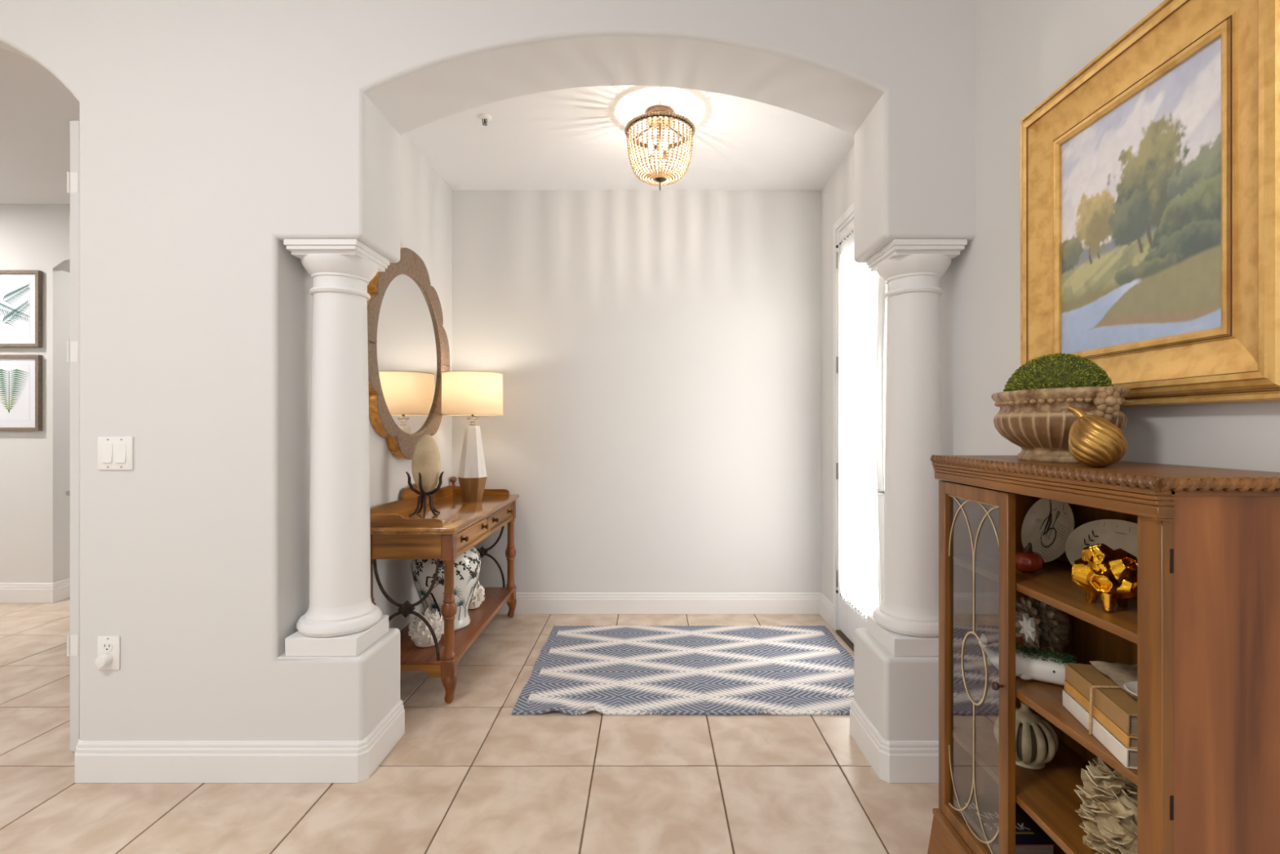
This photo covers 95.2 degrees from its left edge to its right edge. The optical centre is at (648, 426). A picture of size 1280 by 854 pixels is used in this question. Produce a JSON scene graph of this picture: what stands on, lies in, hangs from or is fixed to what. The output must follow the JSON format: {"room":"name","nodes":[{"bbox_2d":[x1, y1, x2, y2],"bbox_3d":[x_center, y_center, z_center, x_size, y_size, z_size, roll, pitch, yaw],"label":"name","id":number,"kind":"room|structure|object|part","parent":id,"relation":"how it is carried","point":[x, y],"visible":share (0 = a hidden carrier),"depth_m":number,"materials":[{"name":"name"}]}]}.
{"room":"entrance hall","nodes":[
{"label":"entrance hall","id":0,"kind":"room"},
{"bbox_2d":[0,204,70,582],"bbox_3d":[-4.225,-0.170,4.270,5.550,2.860,0.140,0,0,0],"label":"wall","id":1,"kind":"structure","parent":0,"point":[35,465],"depth_m":4.20,"materials":[{"name":"white paint"}]},
{"bbox_2d":[0,270,42,347],"bbox_3d":[-4.576,-0.844,4.184,0.448,0.548,0.031,0,0,0],"label":"print","id":2,"kind":"object","parent":1,"relation":"attached to","point":[20,291],"visible":1,"depth_m":4.18,"materials":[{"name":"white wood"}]},
{"bbox_3d":[-4.576,-0.582,4.184,0.448,0.024,0.031,0,0,0],"label":"frame rail","id":3,"kind":"part","parent":2,"relation":"part of","materials":[{"name":"brown wood"}]},
{"bbox_3d":[-4.576,-1.106,4.184,0.448,0.024,0.031,0,0,0],"label":"frame rail","id":4,"kind":"part","parent":2,"relation":"part of","materials":[{"name":"brown wood"}]},
{"bbox_3d":[-4.364,-0.844,4.184,0.024,0.500,0.031,0,0,0],"label":"frame rail","id":5,"kind":"part","parent":2,"relation":"part of","materials":[{"name":"brown wood"}]},
{"bbox_2d":[0,355,42,431],"bbox_3d":[-4.576,-0.243,4.184,0.448,0.543,0.031,0,0,0],"label":"print","id":6,"kind":"object","parent":1,"relation":"attached to","point":[20,375],"visible":1,"depth_m":4.18,"materials":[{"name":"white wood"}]},
{"bbox_3d":[-4.576,0.016,4.184,0.448,0.024,0.031,0,0,0],"label":"frame rail","id":7,"kind":"part","parent":6,"relation":"part of","materials":[{"name":"brown wood"}]},
{"bbox_3d":[-4.576,-0.503,4.184,0.448,0.024,0.031,0,0,0],"label":"frame rail","id":8,"kind":"part","parent":6,"relation":"part of","materials":[{"name":"brown wood"}]},
{"bbox_3d":[-4.364,-0.243,4.184,0.024,0.495,0.031,0,0,0],"label":"frame rail","id":9,"kind":"part","parent":6,"relation":"part of","materials":[{"name":"brown wood"}]},
{"bbox_2d":[0,577,70,603],"bbox_3d":[-5.632,1.188,4.262,2.736,0.141,0.156,0,0,0],"label":"baseboard","id":10,"kind":"structure","parent":1,"relation":"attached to","point":[10,593],"depth_m":4.18,"materials":[{"name":"white paint"}]},
{"bbox_2d":[296,133,452,631],"bbox_3d":[-1.390,-0.170,3.079,0.120,2.860,1.748,0,0,0],"label":"wall","id":11,"kind":"structure","parent":0,"point":[425,197],"depth_m":3.12,"materials":[{"name":"white paint"}]},
{"bbox_2d":[367,247,449,459],"bbox_3d":[-1.301,-0.390,3.190,0.054,1.132,1.132,0,0,0],"label":"wall mirror","id":12,"kind":"object","parent":11,"relation":"attached to","point":[409,352],"visible":0.79,"depth_m":3.11,"materials":[{"name":"brown metal"}]},
{"bbox_3d":[-1.292,-0.198,2.756,0.036,0.381,0.261,0,0,0],"label":"frame","id":13,"kind":"part","parent":12,"relation":"part of","materials":[{"name":"brown wood"}]},
{"bbox_3d":[-1.292,-0.582,2.756,0.036,0.381,0.261,0,0,0],"label":"frame","id":14,"kind":"part","parent":12,"relation":"part of","materials":[{"name":"brown wood"}]},
{"bbox_3d":[-1.292,0.044,2.998,0.036,0.261,0.381,0,0,0],"label":"frame","id":15,"kind":"part","parent":12,"relation":"part of","materials":[{"name":"brown wood"}]},
{"bbox_3d":[-1.292,-0.825,2.998,0.036,0.261,0.381,0,0,0],"label":"frame","id":16,"kind":"part","parent":12,"relation":"part of","materials":[{"name":"brown wood"}]},
{"bbox_2d":[371,274,439,434],"bbox_3d":[-1.302,-0.390,3.190,0.008,0.866,0.866,0,0,0],"label":"mirror glass","id":17,"kind":"object","parent":12,"relation":"attached to","point":[406,343],"depth_m":3.15,"materials":[{"name":"silver metal"}]},
{"bbox_3d":[-1.292,-0.825,3.382,0.036,0.261,0.381,0,0,0],"label":"frame","id":18,"kind":"part","parent":12,"relation":"part of","materials":[{"name":"brown wood"}]},
{"bbox_3d":[-1.292,0.044,3.382,0.036,0.261,0.381,0,0,0],"label":"frame","id":19,"kind":"part","parent":12,"relation":"part of","materials":[{"name":"brown wood"}]},
{"bbox_3d":[-1.292,-0.198,3.624,0.036,0.381,0.261,0,0,0],"label":"frame","id":20,"kind":"part","parent":12,"relation":"part of","materials":[{"name":"brown wood"}]},
{"bbox_3d":[-1.292,-0.582,3.624,0.036,0.381,0.261,0,0,0],"label":"frame","id":21,"kind":"part","parent":12,"relation":"part of","materials":[{"name":"brown wood"}]},
{"bbox_2d":[0,48,853,204],"bbox_3d":[-2.848,-1.650,3.812,8.305,0.100,3.215,0,0,0],"label":"ceiling","id":22,"kind":"structure","parent":0,"point":[571,139],"depth_m":3.28,"materials":[{"name":"white paint"}]},
{"bbox_2d":[477,113,492,125],"bbox_3d":[-0.847,-1.580,3.020,0.072,0.040,0.072,0,0,0],"label":"sprinkler","id":23,"kind":"object","parent":22,"relation":"attached to","point":[483,117],"visible":1,"depth_m":3.01,"materials":[{"name":"white plastic"}]},
{"bbox_2d":[624,106,695,191],"bbox_3d":[0.057,-1.401,2.980,0.360,0.398,0.360,0,0,0],"label":"ceiling light","id":24,"kind":"object","parent":22,"relation":"attached to","point":[659,118],"visible":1,"depth_m":2.92,"materials":[{"name":"brown metal"}]},
{"bbox_2d":[648,140,657,164],"bbox_3d":[0.028,-1.397,2.980,0.059,0.131,0.026,0,0,0],"label":"bulb","id":25,"kind":"object","parent":24,"relation":"attached to","point":[651,148],"depth_m":2.97,"materials":[{"name":"beige glass"}]},
{"bbox_3d":[0.057,-1.413,2.980,0.012,0.275,0.011,0,0,0],"label":"stem","id":26,"kind":"part","parent":24,"relation":"part of","materials":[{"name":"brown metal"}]},
{"bbox_3d":[0.057,-1.526,2.941,0.283,0.058,0.246,0,0,0],"label":"arm","id":27,"kind":"part","parent":24,"relation":"part of","materials":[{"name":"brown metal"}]},
{"bbox_2d":[659,136,666,164],"bbox_3d":[0.073,-1.397,2.955,0.039,0.131,0.054,0,0,0],"label":"bulb","id":28,"kind":"object","parent":24,"relation":"attached to","point":[664,154],"depth_m":2.94,"materials":[{"name":"beige glass"}]},
{"bbox_2d":[0,597,939,853],"bbox_3d":[-2.848,1.300,2.260,8.305,0.080,6.320,0,0,0],"label":"floor","id":29,"kind":"structure","parent":0,"point":[468,774],"depth_m":2.05,"materials":[{"name":"tile"}]},
{"bbox_2d":[369,476,519,702],"bbox_3d":[-1.095,0.787,3.270,0.457,0.944,1.302,0,0,0],"label":"console table","id":30,"kind":"object","parent":29,"relation":"on","point":[460,525],"visible":0.76,"depth_m":2.76,"materials":[{"name":"brown wood"}]},
{"bbox_3d":[-1.284,0.813,2.673,0.070,0.658,0.070,0,0,0],"label":"leg","id":31,"kind":"part","parent":30,"relation":"part of","materials":[{"name":"brown wood"}]},
{"bbox_2d":[405,434,444,517],"bbox_3d":[-1.141,0.244,2.970,0.171,0.412,0.168,0,0,-30],"label":"egg","id":32,"kind":"object","parent":30,"relation":"on","point":[426,463],"visible":1,"depth_m":2.95,"materials":[{"name":"stone"}]},
{"bbox_3d":[-1.168,0.391,2.941,0.060,0.117,0.060,0,0,0],"label":"stand leg","id":33,"kind":"part","parent":32,"relation":"part of","materials":[{"name":"metal"}]},
{"bbox_3d":[-1.171,0.391,3.006,0.078,0.117,0.014,0,0,40],"label":"stand leg","id":34,"kind":"part","parent":32,"relation":"part of","materials":[{"name":"metal"}]},
{"bbox_3d":[-1.121,0.391,2.928,0.014,0.117,0.078,0,0,-15],"label":"stand leg","id":35,"kind":"part","parent":32,"relation":"part of","materials":[{"name":"metal"}]},
{"bbox_3d":[-1.092,0.391,2.951,0.078,0.117,0.014,0,0,30],"label":"stand leg","id":36,"kind":"part","parent":32,"relation":"part of","materials":[{"name":"metal"}]},
{"bbox_3d":[-1.110,0.391,3.017,0.014,0.117,0.078,0,0,30],"label":"stand leg","id":37,"kind":"part","parent":32,"relation":"part of","materials":[{"name":"metal"}]},
{"bbox_2d":[408,607,444,647],"bbox_3d":[-1.084,0.978,2.863,0.183,0.167,0.175,0,0,0],"label":"cluster","id":38,"kind":"object","parent":30,"relation":"on","point":[421,636],"visible":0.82,"depth_m":2.81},
{"bbox_2d":[410,546,481,630],"bbox_3d":[-1.085,0.789,3.139,0.357,0.545,0.355,0,0,0],"label":"ginger jar","id":39,"kind":"object","parent":30,"relation":"on","point":[467,566],"visible":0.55,"depth_m":3.02,"materials":[{"name":"ceramic"}]},
{"bbox_3d":[-0.913,0.813,2.673,0.070,0.658,0.070,0,0,0],"label":"leg","id":40,"kind":"part","parent":30,"relation":"part of","materials":[{"name":"brown wood"}]},
{"bbox_2d":[400,586,513,664],"bbox_3d":[-1.095,1.072,3.270,0.411,0.020,1.226,0,0,0],"label":"shelf","id":41,"kind":"object","parent":30,"relation":"attached to","point":[495,597],"depth_m":2.97,"materials":[{"name":"brown wood"}]},
{"bbox_3d":[-0.882,0.538,2.811,0.033,0.034,0.034,0,0,0],"label":"knob","id":42,"kind":"part","parent":30,"relation":"part of","materials":[{"name":"black metal"}]},
{"bbox_2d":[440,370,502,501],"bbox_3d":[-1.085,0.060,3.600,0.367,0.779,0.367,0,0,0],"label":"table lamp","id":43,"kind":"object","parent":30,"relation":"on","point":[464,393],"visible":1,"depth_m":3.51,"materials":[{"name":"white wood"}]},
{"bbox_3d":[-1.085,-0.202,3.600,0.363,0.253,0.363,0,0,0],"label":"lamp shade","id":44,"kind":"part","parent":43,"relation":"part of","materials":[{"name":"fabric"}]},
{"bbox_3d":[-0.904,0.540,2.986,0.021,0.084,0.545,0,0,0],"label":"drawer","id":45,"kind":"part","parent":30,"relation":"part of","materials":[{"name":"brown wood"}]},
{"bbox_2d":[469,580,484,608],"bbox_3d":[-1.046,0.983,3.444,0.156,0.157,0.160,0,0,0],"label":"cluster","id":46,"kind":"object","parent":30,"relation":"on","point":[477,597],"visible":0.44,"depth_m":3.41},
{"bbox_3d":[-0.903,0.546,3.270,0.024,0.124,1.146,0,0,0],"label":"rail","id":47,"kind":"part","parent":30,"relation":"part of","materials":[{"name":"brown wood"}]},
{"bbox_3d":[-0.882,0.538,3.160,0.033,0.034,0.034,0,0,0],"label":"knob","id":48,"kind":"part","parent":30,"relation":"part of","materials":[{"name":"black metal"}]},
{"bbox_3d":[-0.882,0.538,3.380,0.033,0.034,0.034,0,0,0],"label":"knob","id":49,"kind":"part","parent":30,"relation":"part of","materials":[{"name":"black metal"}]},
{"bbox_3d":[-0.904,0.540,3.554,0.021,0.084,0.545,0,0,0],"label":"drawer","id":50,"kind":"part","parent":30,"relation":"part of","materials":[{"name":"brown wood"}]},
{"bbox_3d":[-0.882,0.538,3.729,0.033,0.034,0.034,0,0,0],"label":"knob","id":51,"kind":"part","parent":30,"relation":"part of","materials":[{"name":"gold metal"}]},
{"bbox_3d":[-0.913,0.813,3.867,0.070,0.658,0.070,0,0,0],"label":"leg","id":52,"kind":"part","parent":30,"relation":"part of","materials":[{"name":"brown wood"}]},
{"bbox_2d":[511,625,853,715],"bbox_3d":[0.254,1.244,3.121,1.717,0.029,1.135,0,0,0],"label":"area rug","id":53,"kind":"object","parent":29,"relation":"on","point":[579,669],"visible":0.96,"depth_m":2.99,"materials":[{"name":"fabric"}]},
{"bbox_2d":[927,454,1279,853],"bbox_3d":[0.989,0.670,1.340,0.338,1.176,0.803,0,0,0],"label":"display cabinet","id":54,"kind":"object","parent":29,"relation":"on","point":[1201,629],"visible":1,"depth_m":1.01,"materials":[{"name":"brown wood"}]},
{"bbox_3d":[0.997,1.130,1.340,0.323,0.016,0.770,0,0,0],"label":"moulding","id":55,"kind":"part","parent":54,"relation":"part of","materials":[{"name":"brown wood"}]},
{"bbox_3d":[0.859,0.635,1.548,0.020,0.958,0.330,0,0,0],"label":"door","id":56,"kind":"part","parent":54,"relation":"part of","materials":[{"name":"brown wood"}]},
{"bbox_3d":[1.012,0.622,1.706,0.291,1.040,0.018,0,0,0],"label":"panel","id":57,"kind":"part","parent":54,"relation":"part of","materials":[{"name":"clear glass"}]},
{"bbox_3d":[0.835,0.620,1.400,0.027,0.021,0.021,0,0,0],"label":"knob","id":58,"kind":"part","parent":54,"relation":"part of","materials":[{"name":"brown wood"}]},
{"bbox_2d":[952,795,1055,853],"bbox_3d":[0.959,1.089,1.592,0.162,0.050,0.196,0,0,0],"label":"book","id":59,"kind":"object","parent":54,"relation":"on","point":[1030,838],"visible":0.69,"depth_m":1.57,"materials":[{"name":"black paper"}]},
{"bbox_2d":[977,633,1068,685],"bbox_3d":[0.936,0.584,1.459,0.197,0.076,0.084,0,0,35],"label":"figurine","id":60,"kind":"object","parent":54,"relation":"on","point":[1049,671],"visible":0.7,"depth_m":1.43,"materials":[{"name":"beige ceramic"}]},
{"bbox_2d":[997,642,1077,665],"bbox_3d":[0.963,0.557,1.452,0.172,0.029,0.081,0,0,35],"label":"greenery","id":61,"kind":"object","parent":60,"relation":"on","point":[1066,660],"visible":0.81,"depth_m":1.44,"materials":[{"name":"green plant"}]},
{"bbox_3d":[1.009,0.882,1.340,0.276,0.018,0.713,0,0,0],"label":"shelf","id":62,"kind":"part","parent":54,"relation":"part of","materials":[{"name":"brown wood"}]},
{"bbox_2d":[993,700,1058,769],"bbox_3d":[0.985,0.795,1.530,0.143,0.156,0.143,0,0,0],"label":"pumpkin","id":63,"kind":"object","parent":54,"relation":"on","point":[1037,742],"visible":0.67,"depth_m":1.49,"materials":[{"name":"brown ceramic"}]},
{"bbox_3d":[0.985,0.740,1.530,0.074,0.046,0.074,0,0,0],"label":"lid","id":64,"kind":"part","parent":63,"relation":"part of","materials":[{"name":"beige ceramic"}]},
{"bbox_2d":[1015,542,1044,573],"bbox_3d":[0.968,0.332,1.492,0.066,0.076,0.066,0,0,0],"label":"pumpkin","id":65,"kind":"object","parent":54,"relation":"on","point":[1027,560],"visible":0.9,"depth_m":1.47,"materials":[{"name":"red ceramic"}]},
{"bbox_3d":[0.968,0.308,1.492,0.032,0.028,0.030,0,0,0],"label":"stem","id":66,"kind":"part","parent":65,"relation":"part of","materials":[{"name":"brown"}]},
{"bbox_2d":[1015,596,1071,657],"bbox_3d":[1.050,0.529,1.555,0.118,0.171,0.157,0,0,0],"label":"pine cone","id":67,"kind":"object","parent":54,"relation":"on","point":[1042,625],"visible":0.92,"depth_m":1.52,"materials":[{"name":"brown plant"}]},
{"bbox_3d":[1.009,0.632,1.340,0.276,0.018,0.713,0,0,0],"label":"shelf","id":68,"kind":"part","parent":54,"relation":"part of","materials":[{"name":"brown wood"}]},
{"bbox_3d":[1.009,0.379,1.340,0.276,0.018,0.713,0,0,0],"label":"shelf","id":69,"kind":"part","parent":54,"relation":"part of","materials":[{"name":"brown wood"}]},
{"bbox_3d":[0.835,0.094,1.339,0.018,0.025,0.764,0,0,0],"label":"rope moulding","id":70,"kind":"part","parent":54,"relation":"part of","materials":[{"name":"brown wood"}]},
{"bbox_2d":[1021,497,1075,562],"bbox_3d":[1.077,0.275,1.579,0.058,0.177,0.183,0,0,0],"label":"round plate","id":71,"kind":"object","parent":54,"relation":"on","point":[1047,525],"visible":0.87,"depth_m":1.58,"materials":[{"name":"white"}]},
{"bbox_2d":[1040,499,1066,547],"bbox_3d":[1.085,0.259,1.575,0.030,0.133,0.085,0,0,0],"label":"print","id":72,"kind":"object","parent":71,"relation":"attached to","point":[1052,513],"depth_m":1.58,"materials":[{"name":"brown"}]},
{"bbox_2d":[991,386,1129,463],"bbox_3d":[0.985,-0.002,1.420,0.238,0.170,0.371,0,0,0],"label":"urn","id":73,"kind":"object","parent":54,"relation":"on","point":[1038,421],"visible":0.84,"depth_m":1.33,"materials":[{"name":"beige stone"}]},
{"bbox_2d":[1003,352,1114,391],"bbox_3d":[0.985,-0.120,1.420,0.192,0.117,0.287,0,0,0],"label":"moss ball","id":74,"kind":"object","parent":73,"relation":"in","point":[1063,370],"visible":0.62,"depth_m":1.34,"materials":[{"name":"green plant"}]},
{"bbox_3d":[0.985,-0.048,1.254,0.058,0.072,0.034,0,0,0],"label":"rosette handle","id":75,"kind":"part","parent":73,"relation":"part of","materials":[{"name":"beige stone"}]},
{"bbox_3d":[1.153,0.622,1.340,0.009,1.040,0.714,0,0,0],"label":"panel","id":76,"kind":"part","parent":54,"relation":"part of","materials":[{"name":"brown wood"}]},
{"bbox_2d":[1066,405,1127,467],"bbox_3d":[0.920,0.019,1.200,0.096,0.128,0.096,0,0,0],"label":"gourd","id":77,"kind":"object","parent":54,"relation":"on","point":[1094,441],"visible":1,"depth_m":1.18,"materials":[{"name":"gold metal"}]},
{"bbox_3d":[0.903,-0.025,1.227,0.025,0.040,0.043,0,0,-35],"label":"stem","id":78,"kind":"part","parent":77,"relation":"part of","materials":[{"name":"gold metal"}]},
{"bbox_2d":[1062,689,1137,768],"bbox_3d":[0.985,0.605,1.169,0.177,0.035,0.248,0,0,13],"label":"book","id":79,"kind":"object","parent":54,"relation":"on","point":[1127,757],"visible":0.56,"depth_m":1.15,"materials":[{"name":"white paper"}]},
{"bbox_2d":[1064,679,1137,749],"bbox_3d":[0.988,0.576,1.168,0.177,0.022,0.246,0,0,13],"label":"book","id":80,"kind":"object","parent":79,"relation":"on","point":[1130,741],"visible":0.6,"depth_m":1.15,"materials":[{"name":"orange paper"}]},
{"bbox_2d":[1065,662,1137,736],"bbox_3d":[0.987,0.544,1.168,0.173,0.038,0.242,0,0,13],"label":"book","id":81,"kind":"object","parent":80,"relation":"on","point":[1117,704],"visible":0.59,"depth_m":1.16,"materials":[{"name":"brown paper"}]},
{"bbox_2d":[1089,661,1137,699],"bbox_3d":[1.001,0.516,1.168,0.115,0.007,0.215,0,0,13],"label":"paper","id":82,"kind":"object","parent":81,"relation":"on","point":[1120,673],"visible":0.23,"depth_m":1.24,"materials":[{"name":"beige paper"}]},
{"bbox_2d":[1123,680,1137,696],"bbox_3d":[0.960,0.505,1.100,0.104,0.011,0.104,0,0,0],"label":"saucer","id":83,"kind":"object","parent":82,"relation":"on","point":[1131,686],"visible":0.12,"depth_m":1.13,"materials":[{"name":"beige ceramic"}]},
{"bbox_2d":[1088,684,1121,734],"bbox_3d":[0.986,0.571,1.169,0.194,0.102,0.011,0,0,7],"label":"tie","id":84,"kind":"object","parent":79,"relation":"attached to","point":[1091,687],"visible":0.46,"depth_m":1.18,"materials":[{"name":"beige fabric"}]},
{"bbox_2d":[1065,519,1137,564],"bbox_3d":[1.071,0.289,1.345,0.064,0.146,0.300,0,0,0],"label":"oval platter","id":85,"kind":"object","parent":54,"relation":"on","point":[1116,534],"visible":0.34,"depth_m":1.40,"materials":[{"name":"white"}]},
{"bbox_2d":[1079,522,1129,547],"bbox_3d":[1.084,0.264,1.376,0.026,0.073,0.158,0,0,0],"label":"print","id":86,"kind":"object","parent":85,"relation":"attached to","point":[1113,535],"depth_m":1.40,"materials":[{"name":"brown"}]},
{"bbox_2d":[1071,543,1137,612],"bbox_3d":[0.939,0.306,1.202,0.113,0.131,0.121,0,0,27],"label":"ornament","id":87,"kind":"object","parent":54,"relation":"on","point":[1104,571],"visible":0.94,"depth_m":1.17,"materials":[{"name":"gold metal"}]},
{"bbox_2d":[1074,756,1137,853],"bbox_3d":[0.975,0.767,1.170,0.201,0.216,0.200,0,0,0],"label":"decorative sculpture","id":88,"kind":"object","parent":54,"relation":"on","point":[1108,811],"visible":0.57,"depth_m":1.15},
{"bbox_3d":[0.857,0.647,0.990,0.020,0.990,0.050,0,0,0],"label":"corner post","id":89,"kind":"part","parent":54,"relation":"part of","materials":[{"name":"brown wood"}]},
{"bbox_3d":[0.998,0.094,0.958,0.321,0.025,0.018,0,0,0],"label":"rope moulding","id":90,"kind":"part","parent":54,"relation":"part of","materials":[{"name":"brown wood"}]},
{"bbox_3d":[1.012,0.622,0.975,0.292,1.040,0.016,0,0,0],"label":"panel","id":91,"kind":"part","parent":54,"relation":"part of","materials":[{"name":"brown wood"}]},
{"bbox_2d":[0,0,975,740],"bbox_3d":[-2.417,-0.415,2.250,7.165,3.350,0.330,0,0,0],"label":"wall","id":92,"kind":"structure","parent":0,"point":[214,135],"depth_m":2.08,"materials":[{"name":"white paint"}]},
{"bbox_2d":[65,120,79,751],"bbox_3d":[-2.243,0.034,2.647,0.105,2.428,0.805,0,0,0],"label":"door","id":93,"kind":"structure","parent":92,"relation":"in","point":[73,177],"depth_m":2.25,"materials":[{"name":"white paint"}]},
{"bbox_3d":[-2.263,0.260,2.333,0.065,0.050,0.116,0,0,0],"label":"lever handle","id":94,"kind":"part","parent":93,"relation":"part of","materials":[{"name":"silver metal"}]},
{"bbox_2d":[97,635,119,669],"bbox_3d":[-1.922,0.803,2.079,0.078,0.119,0.011,0,0,0],"label":"power outlet","id":95,"kind":"object","parent":92,"relation":"attached to","point":[110,645],"visible":0.94,"depth_m":2.08,"materials":[{"name":"white plastic"}]},
{"bbox_2d":[94,653,111,666],"bbox_3d":[-1.925,0.824,2.062,0.042,0.042,0.026,0,0,0],"label":"plug","id":96,"kind":"object","parent":95,"relation":"attached to","point":[102,660],"visible":1,"depth_m":2.05,"materials":[{"name":"white plastic"}]},
{"bbox_2d":[102,641,112,651],"bbox_3d":[-1.922,0.781,2.076,0.034,0.034,0.003,0,0,0],"label":"receptacle","id":97,"kind":"object","parent":95,"relation":"attached to","point":[106,646],"depth_m":2.07,"materials":[{"name":"grey plastic"}]},
{"bbox_2d":[97,436,133,470],"bbox_3d":[-1.898,0.093,2.079,0.124,0.119,0.013,0,0,0],"label":"light switch","id":98,"kind":"object","parent":92,"relation":"attached to","point":[114,453],"visible":1,"depth_m":2.08,"materials":[{"name":"white plastic"}]},
{"bbox_2d":[283,239,389,656],"bbox_3d":[-1.178,0.076,2.235,0.289,1.498,0.289,0,0,0],"label":"column","id":99,"kind":"structure","parent":92,"relation":"on","point":[341,618],"depth_m":2.15,"materials":[{"name":"white paint"}]},
{"bbox_2d":[75,592,833,782],"bbox_3d":[-0.446,1.188,3.011,3.221,0.141,1.884,0,0,0],"label":"baseboard","id":100,"kind":"structure","parent":92,"relation":"attached to","point":[95,761],"depth_m":2.08,"materials":[{"name":"white paint"}]},
{"bbox_2d":[866,239,967,656],"bbox_3d":[1.010,0.076,2.235,0.289,1.498,0.289,0,0,0],"label":"column","id":101,"kind":"structure","parent":92,"relation":"on","point":[906,622],"depth_m":2.15,"materials":[{"name":"white paint"}]},
{"bbox_2d":[452,190,821,592],"bbox_3d":[-0.072,-0.170,4.013,2.755,2.860,0.120,0,0,0],"label":"wall","id":102,"kind":"structure","parent":0,"point":[657,353],"depth_m":3.95,"materials":[{"name":"white paint"}]},
{"bbox_2d":[821,0,1279,604],"bbox_3d":[1.235,-0.415,1.587,0.140,3.350,4.973,0,0,0],"label":"wall","id":103,"kind":"structure","parent":0,"point":[1026,51],"depth_m":1.93,"materials":[{"name":"white paint"}]},
{"bbox_2d":[833,202,887,651],"bbox_3d":[1.218,-0.003,3.135,0.214,2.525,1.040,0,0,0],"label":"door","id":104,"kind":"structure","parent":103,"relation":"in","point":[846,620],"depth_m":3.60,"materials":[{"name":"white paint"}]},
{"bbox_3d":[1.156,-0.003,3.135,0.010,2.525,1.040,0,0,0],"label":"casing","id":105,"kind":"part","parent":104,"relation":"part of","materials":[{"name":"white paint"}]},
{"bbox_3d":[1.233,0.018,3.135,0.144,2.485,0.960,0,0,0],"label":"frame","id":106,"kind":"part","parent":104,"relation":"part of","materials":[{"name":"white paint"}]},
{"bbox_2d":[835,226,885,622],"bbox_3d":[1.146,-0.048,3.158,0.046,2.125,0.772,0,0,0],"label":"door glass","id":107,"kind":"object","parent":104,"relation":"hanging from","point":[861,291],"visible":0.89,"depth_m":3.13,"materials":[{"name":"glass"}]},
{"bbox_3d":[1.149,0.995,3.158,0.039,0.018,0.772,0,0,0],"label":"curtain rod","id":108,"kind":"part","parent":107,"relation":"part of","materials":[{"name":"white metal"}]},
{"bbox_3d":[1.140,0.315,2.797,0.058,0.052,0.148,0,0,0],"label":"lever handle","id":109,"kind":"part","parent":104,"relation":"part of","materials":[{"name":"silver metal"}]},
{"bbox_2d":[849,698,938,782],"bbox_3d":[0.996,1.188,2.340,0.339,0.141,0.541,0,0,0],"label":"baseboard","id":110,"kind":"structure","parent":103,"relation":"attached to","point":[892,761],"depth_m":2.08,"materials":[{"name":"white paint"}]},
{"bbox_2d":[1020,0,1279,407],"bbox_3d":[1.136,-0.491,1.394,0.054,0.884,0.760,0,0,0],"label":"landscape painting","id":111,"kind":"object","parent":103,"relation":"attached to","point":[1150,177],"visible":1,"depth_m":1.29,"materials":[{"name":"gold metal"}]},
{"bbox_3d":[1.135,-0.491,1.699,0.053,0.884,0.150,0,0,0],"label":"frame moulding","id":112,"kind":"part","parent":111,"relation":"part of","materials":[{"name":"gold metal"}]},
{"bbox_3d":[1.135,-0.858,1.394,0.053,0.150,0.760,0,0,0],"label":"frame moulding","id":113,"kind":"part","parent":111,"relation":"part of","materials":[{"name":"gold metal"}]},
{"bbox_3d":[1.135,-0.124,1.394,0.053,0.150,0.760,0,0,0],"label":"frame moulding","id":114,"kind":"part","parent":111,"relation":"part of","materials":[{"name":"gold metal"}]},
{"bbox_3d":[1.135,-0.491,1.089,0.053,0.884,0.150,0,0,0],"label":"frame moulding","id":115,"kind":"part","parent":111,"relation":"part of","materials":[{"name":"gold metal"}]}
]}

